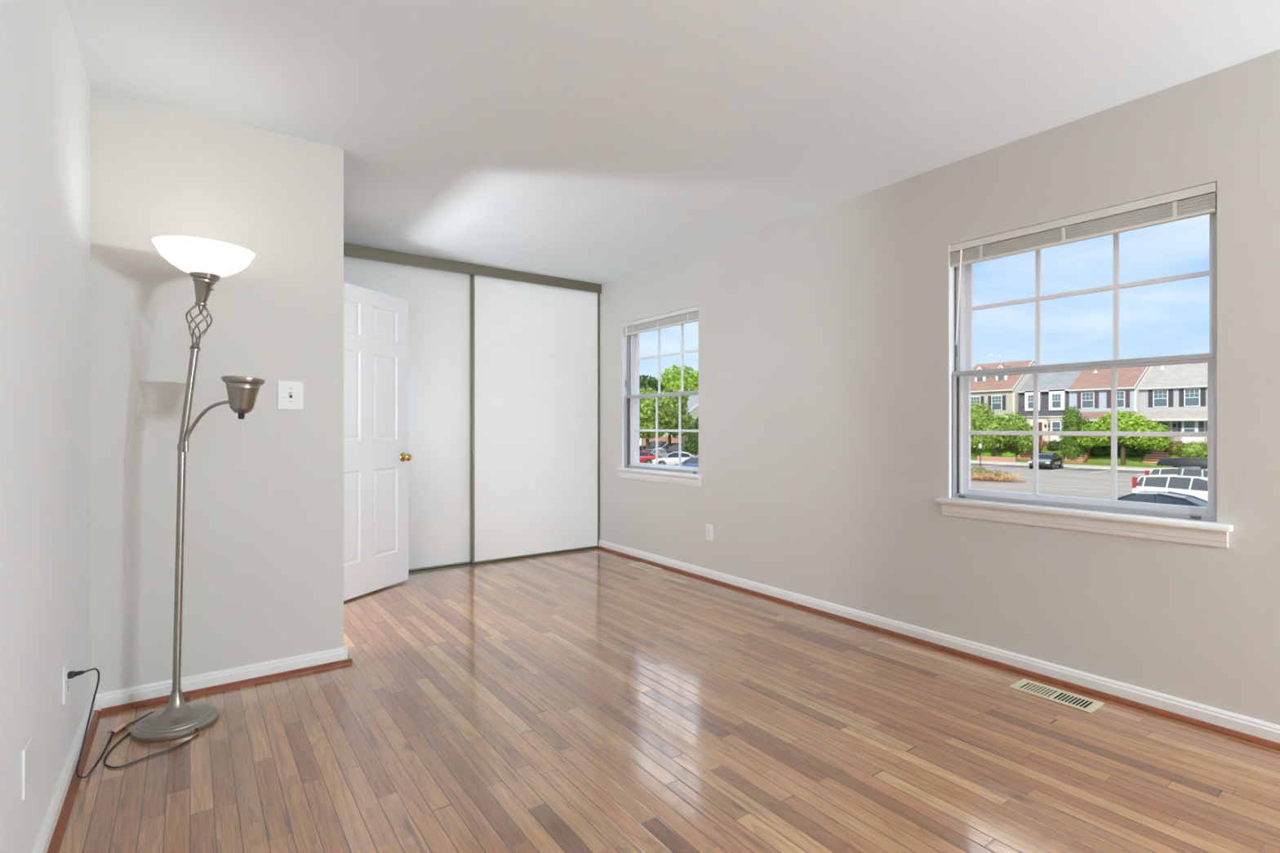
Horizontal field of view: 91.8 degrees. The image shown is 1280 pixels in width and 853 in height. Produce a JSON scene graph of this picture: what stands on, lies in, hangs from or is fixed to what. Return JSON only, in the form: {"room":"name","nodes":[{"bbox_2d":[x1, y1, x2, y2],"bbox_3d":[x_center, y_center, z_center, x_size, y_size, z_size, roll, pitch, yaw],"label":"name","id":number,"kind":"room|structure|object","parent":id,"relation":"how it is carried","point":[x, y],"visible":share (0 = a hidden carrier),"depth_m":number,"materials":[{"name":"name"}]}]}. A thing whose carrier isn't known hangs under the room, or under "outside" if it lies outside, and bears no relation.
{"room":"empty bedroom","nodes":[
{"label":"empty bedroom","id":0,"kind":"room"},
{"bbox_2d":[0,0,90,852],"bbox_3d":[-0.886,-0.100,0.561,0.150,2.440,9.450,0,0,-36],"label":"wall","id":1,"kind":"structure","parent":0,"point":[45,89],"depth_m":1.60,"materials":[{"name":"paint"}]},
{"bbox_2d":[21,738,31,800],"bbox_3d":[-1.436,0.800,1.454,0.007,0.115,0.070,0,0,-36],"label":"wall plate","id":2,"kind":"object","parent":1,"relation":"attached to","point":[26,751],"visible":1,"depth_m":1.44,"materials":[{"name":"white plastic"}]},
{"bbox_2d":[31,694,94,852],"bbox_3d":[-0.133,1.081,-0.338,0.014,0.078,6.810,0,0,-36],"label":"baseboard","id":3,"kind":"structure","parent":1,"relation":"attached to","point":[43,840],"depth_m":1.82,"materials":[{"name":"white wood"}]},
{"bbox_2d":[62,660,68,704],"bbox_3d":[-1.767,0.785,1.912,0.009,0.115,0.070,0,0,-36],"label":"wall outlet","id":4,"kind":"object","parent":1,"relation":"attached to","point":[65,668],"visible":1,"depth_m":1.90,"materials":[{"name":"white plastic"}]},
{"bbox_2d":[66,683,68,693],"bbox_3d":[-1.766,0.804,1.913,0.004,0.033,0.033,0,0,-36],"label":"socket","id":5,"kind":"object","parent":4,"relation":"attached to","point":[67,684],"depth_m":1.91,"materials":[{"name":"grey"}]},
{"bbox_2d":[46,710,100,852],"bbox_3d":[-0.116,1.109,-0.334,0.019,0.021,6.796,0,0,-36],"label":"trim","id":6,"kind":"structure","parent":1,"relation":"attached to","point":[60,829],"depth_m":1.88,"materials":[{"name":"brown wood"}]},
{"bbox_2d":[90,88,343,696],"bbox_3d":[-1.807,-0.100,2.729,0.904,2.440,0.120,0,0,-36],"label":"wall","id":7,"kind":"structure","parent":0,"point":[263,574],"depth_m":2.64,"materials":[{"name":"beige paint"}]},
{"bbox_2d":[94,646,347,711],"bbox_3d":[-1.757,1.081,2.683,0.904,0.078,0.014,0,0,-36],"label":"baseboard","id":8,"kind":"structure","parent":7,"relation":"attached to","point":[135,694],"depth_m":2.65,"materials":[{"name":"white wood"}]},
{"bbox_2d":[100,657,352,715],"bbox_3d":[-1.732,1.109,2.680,0.904,0.021,0.019,0,0,-36],"label":"trim","id":9,"kind":"structure","parent":7,"relation":"attached to","point":[122,708],"depth_m":2.65,"materials":[{"name":"brown wood"}]},
{"bbox_2d":[277,380,303,409],"bbox_3d":[-1.580,-0.145,2.808,0.106,0.132,0.018,0,0,-36],"label":"light switch","id":10,"kind":"object","parent":7,"relation":"attached to","point":[290,393],"visible":1,"depth_m":2.81,"materials":[{"name":"white plastic"}]},
{"bbox_2d":[343,243,601,293],"bbox_3d":[-1.392,-1.278,5.046,2.489,0.085,0.105,0,0,-36],"label":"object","id":11,"kind":"structure","parent":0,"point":[350,250],"depth_m":4.97,"materials":[{"name":"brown metal"}]},
{"bbox_2d":[58,548,1279,852],"bbox_3d":[0.535,1.220,1.593,3.763,0.200,9.550,0,0,-36],"label":"floor","id":12,"kind":"structure","parent":0,"point":[584,701],"depth_m":2.13,"materials":[{"name":"brown wood"}]},
{"bbox_2d":[67,235,265,778],"bbox_3d":[-1.692,0.222,2.272,0.534,1.795,0.515,0,0,-36],"label":"floor lamp","id":13,"kind":"object","parent":12,"relation":"on","point":[206,260],"visible":1,"depth_m":2.30,"materials":[{"name":"silver metal"}]},
{"bbox_2d":[237,413,244,419],"bbox_3d":[-1.486,-0.042,2.315,0.026,0.024,0.026,0,0,-36],"label":"switch","id":14,"kind":"object","parent":13,"relation":"attached to","point":[241,415],"depth_m":2.31,"materials":[{"name":"black plastic"}]},
{"bbox_2d":[408,546,597,573],"bbox_3d":[-1.397,1.117,5.054,2.489,0.007,0.087,0,0,-36],"label":"trim","id":15,"kind":"structure","parent":12,"relation":"on","point":[466,564],"depth_m":5.07,"materials":[{"name":"brown metal"}]},
{"bbox_2d":[343,254,471,571],"bbox_3d":[-1.890,-0.089,4.717,1.291,2.398,0.024,0,0,-36],"label":"door","id":16,"kind":"structure","parent":15,"relation":"on","point":[439,300],"depth_m":4.90,"materials":[{"name":"white metal"}]},
{"bbox_2d":[471,274,599,563],"bbox_3d":[-0.876,-0.089,5.408,1.221,2.398,0.024,0,0,-36],"label":"door","id":17,"kind":"structure","parent":15,"relation":"on","point":[535,348],"depth_m":5.37,"materials":[{"name":"white metal"}]},
{"bbox_2d":[626,562,662,571],"bbox_3d":[0.036,1.118,4.967,0.145,0.004,0.300,0,0,-36],"label":"floor vent","id":18,"kind":"object","parent":12,"relation":"in","point":[644,566],"visible":1,"depth_m":4.96,"materials":[{"name":"beige metal"}]},
{"bbox_2d":[1008,678,1104,713],"bbox_3d":[1.734,1.118,2.591,0.145,0.004,0.300,0,0,-36],"label":"floor vent","id":19,"kind":"object","parent":12,"relation":"in","point":[1047,692],"visible":1,"depth_m":2.58,"materials":[{"name":"beige metal"}]},
{"bbox_2d":[64,0,1279,284],"bbox_3d":[0.535,-1.420,1.593,3.763,0.200,9.550,0,0,-36],"label":"ceiling","id":20,"kind":"structure","parent":0,"point":[593,141],"depth_m":2.42,"materials":[{"name":"paint"}]},
{"bbox_2d":[599,48,1279,725],"bbox_3d":[1.975,-0.100,2.668,0.170,2.440,9.200,0,0,-36],"label":"wall","id":21,"kind":"structure","parent":0,"point":[824,333],"depth_m":3.14,"materials":[{"name":"beige paint"}]},
{"bbox_2d":[615,305,702,486],"bbox_3d":[0.195,-0.237,5.092,0.225,1.356,1.100,0,0,-36],"label":"window","id":22,"kind":"structure","parent":21,"relation":"in","point":[631,468],"depth_m":5.34,"materials":[{"name":"white"}]},
{"bbox_2d":[622,305,698,386],"bbox_3d":[0.155,-0.631,5.064,0.032,0.560,1.002,0,0,-36],"label":"window blind","id":23,"kind":"object","parent":22,"relation":"attached to","point":[688,315],"visible":0.96,"depth_m":5.03,"materials":[{"name":"white plastic"}]},
{"bbox_2d":[706,524,712,541],"bbox_3d":[0.506,0.770,4.540,0.009,0.115,0.070,0,0,-36],"label":"wall outlet","id":24,"kind":"object","parent":21,"relation":"attached to","point":[708,527],"visible":1,"depth_m":4.53,"materials":[{"name":"white plastic"}]},
{"bbox_2d":[597,546,1279,751],"bbox_3d":[2.102,1.109,2.308,0.019,0.021,8.470,0,0,-36],"label":"trim","id":25,"kind":"structure","parent":21,"relation":"attached to","point":[1215,728],"depth_m":2.85,"materials":[{"name":"brown wood"}]},
{"bbox_2d":[598,539,1279,743],"bbox_3d":[2.106,1.081,2.330,0.014,0.078,8.500,0,0,-36],"label":"baseboard","id":26,"kind":"structure","parent":21,"relation":"attached to","point":[1258,728],"depth_m":2.85,"materials":[{"name":"white"}]},
{"bbox_2d":[935,180,1233,547],"bbox_3d":[1.897,-0.237,2.745,0.225,1.356,1.094,0,0,-36],"label":"window","id":27,"kind":"structure","parent":21,"relation":"in","point":[1196,525],"depth_m":2.67,"materials":[{"name":"white"}]},
{"bbox_2d":[950,182,1217,356],"bbox_3d":[1.858,-0.631,2.716,0.032,0.560,0.996,0,0,-36],"label":"window blind","id":28,"kind":"object","parent":27,"relation":"attached to","point":[1201,200],"visible":0.98,"depth_m":2.63,"materials":[{"name":"white plastic"}]},
{"bbox_2d":[970,462,1150,499],"bbox_3d":[-6.325,3.914,69.531,63.400,0.212,260.000,0,0,-36],"label":"parking lot","id":29,"kind":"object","parent":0,"point":[1095,483],"visible":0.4,"depth_m":43.95,"materials":[{"name":"grey asphalt"}]},
{"bbox_2d":[639,445,652,450],"bbox_3d":[-0.097,3.098,78.999,4.715,1.530,2.080,0,0,-11],"label":"car","id":30,"kind":"object","parent":29,"relation":"on","point":[641,447],"visible":0.03,"depth_m":78.38,"materials":[{"name":"black paint"}]},
{"bbox_2d":[639,450,661,463],"bbox_3d":[-0.298,3.098,62.001,4.715,1.530,2.080,0,0,11],"label":"car","id":31,"kind":"object","parent":29,"relation":"on","point":[647,457],"visible":0.24,"depth_m":60.98,"materials":[{"name":"red paint"}]},
{"bbox_2d":[639,374,664,445],"bbox_3d":[-0.393,-2.616,107.984,9.394,13.073,8.710,0,0,-36],"label":"leafy tree","id":32,"kind":"object","parent":29,"relation":"on","point":[645,383],"visible":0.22,"depth_m":106.04,"materials":[{"name":"green plant"}]},
{"bbox_2d":[644,440,666,448],"bbox_3d":[1.974,2.963,91.999,4.715,1.800,2.080,0,0,-17],"label":"car","id":33,"kind":"object","parent":29,"relation":"on","point":[651,444],"visible":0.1,"depth_m":91.39,"materials":[{"name":"grey paint"}]},
{"bbox_2d":[644,448,670,457],"bbox_3d":[1.278,3.098,66.998,2.080,1.530,4.715,0,0,38],"label":"car","id":34,"kind":"object","parent":29,"relation":"on","point":[662,453],"visible":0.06,"depth_m":66.86,"materials":[{"name":"grey paint"}]},
{"bbox_2d":[639,387,676,449],"bbox_3d":[0.945,-0.422,73.985,6.536,8.683,5.999,0,0,-36],"label":"leafy tree","id":35,"kind":"object","parent":29,"relation":"on","point":[666,414],"visible":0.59,"depth_m":72.47,"materials":[{"name":"green plant"}]},
{"bbox_2d":[642,435,685,445],"bbox_3d":[3.356,2.470,94.000,0.141,2.700,20.941,0,0,-16],"label":"wooden fence","id":36,"kind":"object","parent":29,"relation":"on","point":[661,438],"visible":0.09,"depth_m":93.01,"materials":[{"name":"brown wood"}]},
{"bbox_2d":[653,442,684,448],"bbox_3d":[4.132,2.963,84.500,4.715,1.800,2.080,0,0,0],"label":"car","id":37,"kind":"object","parent":29,"relation":"on","point":[672,443],"visible":0.06,"depth_m":83.80,"materials":[{"name":"white paint"}]},
{"bbox_2d":[660,444,684,453],"bbox_3d":[3.707,2.963,73.999,4.715,1.800,2.080,0,0,-20],"label":"car","id":38,"kind":"object","parent":29,"relation":"on","point":[668,448],"visible":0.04,"depth_m":73.30,"materials":[{"name":"black paint"}]},
{"bbox_2d":[652,451,694,465],"bbox_3d":[3.548,3.098,59.500,4.715,1.530,2.080,0,0,7],"label":"car","id":39,"kind":"object","parent":29,"relation":"on","point":[672,459],"visible":0.45,"depth_m":58.73,"materials":[{"name":"white paint"}]},
{"bbox_2d":[660,386,694,444],"bbox_3d":[3.691,-0.674,80.020,6.794,9.188,4.933,0,0,-17],"label":"leafy tree","id":40,"kind":"object","parent":29,"relation":"on","point":[687,420],"visible":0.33,"depth_m":78.88,"materials":[{"name":"green plant"}]},
{"bbox_2d":[667,395,698,440],"bbox_3d":[9.712,-0.850,95.452,12.200,9.340,5.460,0,0,-36],"label":"house","id":41,"kind":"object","parent":29,"relation":"on","point":[693,402],"visible":0.03,"depth_m":91.68,"materials":[{"name":"beige"}]},
{"bbox_2d":[673,456,698,466],"bbox_3d":[4.771,3.098,50.001,4.715,1.530,2.080,0,0,34],"label":"car","id":42,"kind":"object","parent":29,"relation":"on","point":[692,461],"visible":0.12,"depth_m":49.53,"materials":[{"name":"blue paint"}]},
{"bbox_2d":[682,417,698,456],"bbox_3d":[5.767,1.331,65.991,2.651,5.179,2.573,0,0,-36],"label":"leafy tree","id":43,"kind":"object","parent":29,"relation":"on","point":[691,446],"visible":0.59,"depth_m":65.34,"materials":[{"name":"green plant"}]},
{"bbox_2d":[978,443,982,468],"bbox_3d":[27.005,2.545,49.249,0.277,2.550,0.277,0,0,-13],"label":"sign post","id":44,"kind":"object","parent":29,"relation":"on","point":[980,444],"visible":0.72,"depth_m":49.22,"materials":[{"name":"grey metal"}]},
{"bbox_2d":[970,464,1026,483],"bbox_3d":[25.148,3.279,44.461,3.510,1.082,4.485,0,0,-36],"label":"dry shrub","id":45,"kind":"object","parent":29,"relation":"on","point":[1000,477],"visible":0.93,"depth_m":44.04,"materials":[{"name":"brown plant"}]},
{"bbox_2d":[1027,452,1062,469],"bbox_3d":[37.667,3.098,57.581,4.715,1.530,2.080,0,0,-43],"label":"car","id":46,"kind":"object","parent":29,"relation":"on","point":[1051,460],"visible":0.97,"depth_m":56.65,"materials":[{"name":"black paint"}]},
{"bbox_2d":[1116,490,1207,506],"bbox_3d":[18.674,3.098,22.625,2.080,1.530,4.715,0,0,-36],"label":"car","id":47,"kind":"object","parent":29,"relation":"on","point":[1158,497],"visible":0.08,"depth_m":21.97,"materials":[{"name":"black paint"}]},
{"bbox_2d":[1132,474,1207,501],"bbox_3d":[25.905,3.063,28.666,2.080,1.600,4.775,0,0,-36],"label":"car","id":48,"kind":"object","parent":29,"relation":"on","point":[1196,486],"visible":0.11,"depth_m":28.92,"materials":[{"name":"white paint"}]},
{"bbox_2d":[1144,457,1207,476],"bbox_3d":[28.791,2.720,31.500,2.080,2.285,4.715,0,0,-36],"label":"car","id":49,"kind":"object","parent":29,"relation":"on","point":[1176,464],"visible":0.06,"depth_m":31.91,"materials":[{"name":"white paint"}]},
{"bbox_2d":[970,460,1155,471],"bbox_3d":[63.024,3.855,30.882,3.500,0.330,116.000,0,0,-36],"label":"sidewalk","id":50,"kind":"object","parent":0,"point":[1100,467],"depth_m":58.98,"materials":[{"name":"concrete"}]},
{"bbox_2d":[970,446,1203,467],"bbox_3d":[72.172,3.020,37.516,19.100,2.000,116.000,0,0,-36],"label":"lawn","id":51,"kind":"structure","parent":0,"point":[1135,461],"depth_m":61.84,"materials":[{"name":"green plant"}]},
{"bbox_2d":[981,450,992,456],"bbox_3d":[38.865,3.230,69.565,1.229,1.254,1.520,0,0,-36],"label":"shrub","id":52,"kind":"object","parent":51,"relation":"on","point":[987,453],"visible":0.36,"depth_m":69.31,"materials":[{"name":"green plant"}]},
{"bbox_2d":[990,451,1003,456],"bbox_3d":[39.628,3.247,68.867,1.325,1.077,1.938,0,0,-36],"label":"shrub","id":53,"kind":"object","parent":51,"relation":"on","point":[994,454],"visible":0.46,"depth_m":68.67,"materials":[{"name":"green plant"}]},
{"bbox_2d":[977,456,1017,462],"bbox_3d":[38.827,3.460,67.612,0.350,0.520,3.991,0,0,-36],"label":"wall","id":54,"kind":"structure","parent":51,"relation":"on","point":[983,458],"depth_m":67.32,"materials":[{"name":"red brick"}]},
{"bbox_2d":[970,360,1035,450],"bbox_3d":[42.950,-1.950,74.506,13.020,11.940,6.600,0,0,-36],"label":"townhouse","id":55,"kind":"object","parent":51,"relation":"on","point":[1000,393],"visible":0.29,"depth_m":71.91,"materials":[{"name":"beige"}]},
{"bbox_2d":[980,395,983,405],"bbox_3d":[40.084,-2.805,72.700,0.060,1.670,0.360,0,0,-36],"label":"shutter","id":56,"kind":"object","parent":55,"relation":"hanging from","point":[981,397],"depth_m":72.65,"materials":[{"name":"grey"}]},
{"bbox_2d":[987,395,991,410],"bbox_3d":[40.578,-2.805,72.020,0.060,1.670,0.360,0,0,-36],"label":"shutter","id":57,"kind":"object","parent":55,"relation":"hanging from","point":[988,397],"depth_m":71.99,"materials":[{"name":"grey"}]},
{"bbox_2d":[1002,395,1005,409],"bbox_3d":[41.493,-2.805,70.757,0.060,1.670,0.360,0,0,-36],"label":"shutter","id":58,"kind":"object","parent":55,"relation":"hanging from","point":[1003,396],"depth_m":70.72,"materials":[{"name":"grey"}]},
{"bbox_2d":[970,401,1039,453],"bbox_3d":[39.571,0.373,69.048,4.312,6.631,8.593,0,0,-36],"label":"leafy tree","id":59,"kind":"object","parent":51,"relation":"on","point":[981,419],"visible":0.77,"depth_m":68.11,"materials":[{"name":"green plant"}]},
{"bbox_2d":[999,451,1016,457],"bbox_3d":[40.196,3.196,67.758,1.279,1.150,1.753,0,0,-36],"label":"shrub","id":60,"kind":"object","parent":51,"relation":"on","point":[1008,454],"visible":0.53,"depth_m":67.42,"materials":[{"name":"green plant"}]},
{"bbox_2d":[1016,370,1082,460],"bbox_3d":[47.304,-1.575,70.376,13.020,11.190,5.200,0,0,-36],"label":"townhouse","id":61,"kind":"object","parent":51,"relation":"on","point":[1053,387],"visible":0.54,"depth_m":68.30,"materials":[{"name":"beige"}]},
{"bbox_2d":[1045,440,1062,451],"bbox_3d":[44.473,1.983,66.553,1.317,1.335,1.693,0,0,-36],"label":"shrub","id":62,"kind":"object","parent":51,"relation":"on","point":[1055,445],"visible":0.88,"depth_m":66.36,"materials":[{"name":"green plant"}]},
{"bbox_2d":[1057,405,1091,461],"bbox_3d":[44.399,0.751,63.481,2.851,5.968,2.844,0,0,4],"label":"conifer","id":63,"kind":"object","parent":51,"relation":"on","point":[1071,446],"visible":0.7,"depth_m":63.02,"materials":[{"name":"green plant"}]},
{"bbox_2d":[1089,445,1109,457],"bbox_3d":[46.365,2.401,62.648,1.866,1.606,1.280,0,0,41],"label":"shrub","id":64,"kind":"object","parent":51,"relation":"on","point":[1100,451],"visible":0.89,"depth_m":62.37,"materials":[{"name":"green plant"}]},
{"bbox_2d":[1063,366,1153,462],"bbox_3d":[49.966,-1.475,65.512,13.020,10.990,5.800,0,0,-36],"label":"townhouse","id":65,"kind":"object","parent":51,"relation":"on","point":[1090,393],"visible":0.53,"depth_m":63.58,"materials":[{"name":"white"}]},
{"bbox_2d":[1076,392,1080,408],"bbox_3d":[46.068,-2.805,65.131,0.060,1.670,0.360,0,0,-36],"label":"shutter","id":66,"kind":"object","parent":65,"relation":"hanging from","point":[1078,394],"depth_m":65.12,"materials":[{"name":"red"}]},
{"bbox_2d":[1094,391,1098,408],"bbox_3d":[46.983,-2.805,63.868,0.060,1.670,0.360,0,0,-36],"label":"shutter","id":67,"kind":"object","parent":65,"relation":"hanging from","point":[1096,393],"depth_m":63.83,"materials":[{"name":"red"}]},
{"bbox_2d":[1106,391,1111,408],"bbox_3d":[47.594,-2.805,63.026,0.060,1.670,0.360,0,0,-36],"label":"shutter","id":68,"kind":"object","parent":65,"relation":"hanging from","point":[1108,393],"depth_m":62.98,"materials":[{"name":"red"}]},
{"bbox_2d":[1124,390,1129,407],"bbox_3d":[48.510,-2.805,61.763,0.060,1.670,0.360,0,0,-36],"label":"shutter","id":69,"kind":"object","parent":65,"relation":"hanging from","point":[1126,392],"depth_m":61.77,"materials":[{"name":"red"}]},
{"bbox_2d":[1102,445,1120,457],"bbox_3d":[47.080,2.225,62.012,1.301,1.689,2.101,0,0,-36],"label":"shrub","id":70,"kind":"object","parent":51,"relation":"on","point":[1108,448],"visible":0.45,"depth_m":61.81,"materials":[{"name":"green plant"}]},
{"bbox_2d":[1077,409,1172,465],"bbox_3d":[46.291,1.000,59.516,4.332,5.391,7.344,0,0,-36],"label":"maple tree","id":71,"kind":"object","parent":51,"relation":"on","point":[1126,421],"visible":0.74,"depth_m":58.36,"materials":[{"name":"green plant"}]},
{"bbox_2d":[1117,446,1138,457],"bbox_3d":[47.782,2.345,60.856,1.337,1.576,2.145,0,0,-36],"label":"shrub","id":72,"kind":"object","parent":51,"relation":"on","point":[1129,451],"visible":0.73,"depth_m":60.42,"materials":[{"name":"green plant"}]},
{"bbox_2d":[1132,444,1151,457],"bbox_3d":[48.563,2.220,60.116,1.293,1.515,1.952,0,0,-36],"label":"shrub","id":73,"kind":"object","parent":51,"relation":"on","point":[1146,451],"visible":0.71,"depth_m":59.71,"materials":[{"name":"green plant"}]},
{"bbox_2d":[1137,362,1207,463],"bbox_3d":[54.217,-1.325,61.183,13.020,10.690,6.200,0,0,-36],"label":"townhouse","id":74,"kind":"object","parent":51,"relation":"on","point":[1175,397],"visible":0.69,"depth_m":59.48,"materials":[{"name":"grey"}]},
{"bbox_2d":[1147,390,1152,407],"bbox_3d":[50.172,-2.805,61.004,0.060,1.670,0.360,0,0,-36],"label":"shutter","id":75,"kind":"object","parent":74,"relation":"hanging from","point":[1149,392],"depth_m":61.00,"materials":[{"name":"grey"}]},
{"bbox_2d":[1168,389,1173,406],"bbox_3d":[51.088,-2.805,59.742,0.060,1.670,0.360,0,0,-36],"label":"shutter","id":76,"kind":"object","parent":74,"relation":"hanging from","point":[1170,391],"depth_m":59.73,"materials":[{"name":"grey"}]},
{"bbox_2d":[1178,388,1183,406],"bbox_3d":[51.551,-2.805,59.102,0.060,1.670,0.360,0,0,-36],"label":"shutter","id":77,"kind":"object","parent":74,"relation":"hanging from","point":[1180,390],"depth_m":59.11,"materials":[{"name":"grey"}]},
{"bbox_2d":[1200,387,1205,406],"bbox_3d":[52.467,-2.805,57.839,0.060,1.670,0.360,0,0,-36],"label":"shutter","id":78,"kind":"object","parent":74,"relation":"hanging from","point":[1202,389],"depth_m":57.83,"materials":[{"name":"grey"}]},
{"bbox_2d":[1164,440,1186,456],"bbox_3d":[50.374,1.996,58.139,1.354,1.574,2.198,0,0,-36],"label":"shrub","id":79,"kind":"object","parent":51,"relation":"on","point":[1172,448],"visible":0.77,"depth_m":58.05,"materials":[{"name":"green plant"}]},
{"bbox_2d":[1175,440,1207,457],"bbox_3d":[50.861,2.105,56.948,1.382,1.838,2.650,0,0,-36],"label":"shrub","id":80,"kind":"object","parent":51,"relation":"on","point":[1193,450],"visible":0.82,"depth_m":56.78,"materials":[{"name":"green plant"}]},
{"bbox_2d":[1198,440,1207,450],"bbox_3d":[51.648,1.947,56.356,1.286,1.716,2.156,0,0,-36],"label":"shrub","id":81,"kind":"object","parent":51,"relation":"on","point":[1205,442],"visible":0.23,"depth_m":56.41,"materials":[{"name":"green plant"}]},
{"bbox_3d":[-2.191,-0.100,3.926,0.120,2.440,2.270,0,0,-36],"label":"wall","id":82,"kind":"structure","parent":0,"visible":0},
{"bbox_2d":[343,282,411,600],"bbox_3d":[-1.839,0.091,4.141,0.159,2.033,0.822,0,0,20],"label":"door","id":83,"kind":"structure","parent":82,"relation":"in","point":[376,456],"depth_m":4.22,"materials":[{"name":"white wood"}]},
{"bbox_3d":[51.102,3.910,182.823,162.600,0.220,144.000,0,0,-36],"label":"lawn","id":84,"kind":"structure","parent":0,"visible":0},
{"bbox_2d":[639,432,667,444],"bbox_3d":[3.677,0.850,135.801,11.000,5.940,8.660,0,0,-36],"label":"house","id":85,"kind":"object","parent":84,"relation":"on","point":[666,433],"visible":0.02,"depth_m":132.19,"materials":[{"name":"white"}]},
{"bbox_2d":[657,364,695,391],"bbox_3d":[6.571,-3.729,111.977,12.814,15.297,11.352,0,0,-36],"label":"leafy tree","id":86,"kind":"object","parent":84,"relation":"on","point":[671,379],"visible":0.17,"depth_m":109.96,"materials":[{"name":"green plant"}]},
{"bbox_2d":[684,369,698,398],"bbox_3d":[11.026,-3.152,109.967,8.340,14.143,8.249,0,0,-36],"label":"leafy tree","id":87,"kind":"object","parent":84,"relation":"on","point":[693,385],"visible":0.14,"depth_m":107.72,"materials":[{"name":"green plant"}]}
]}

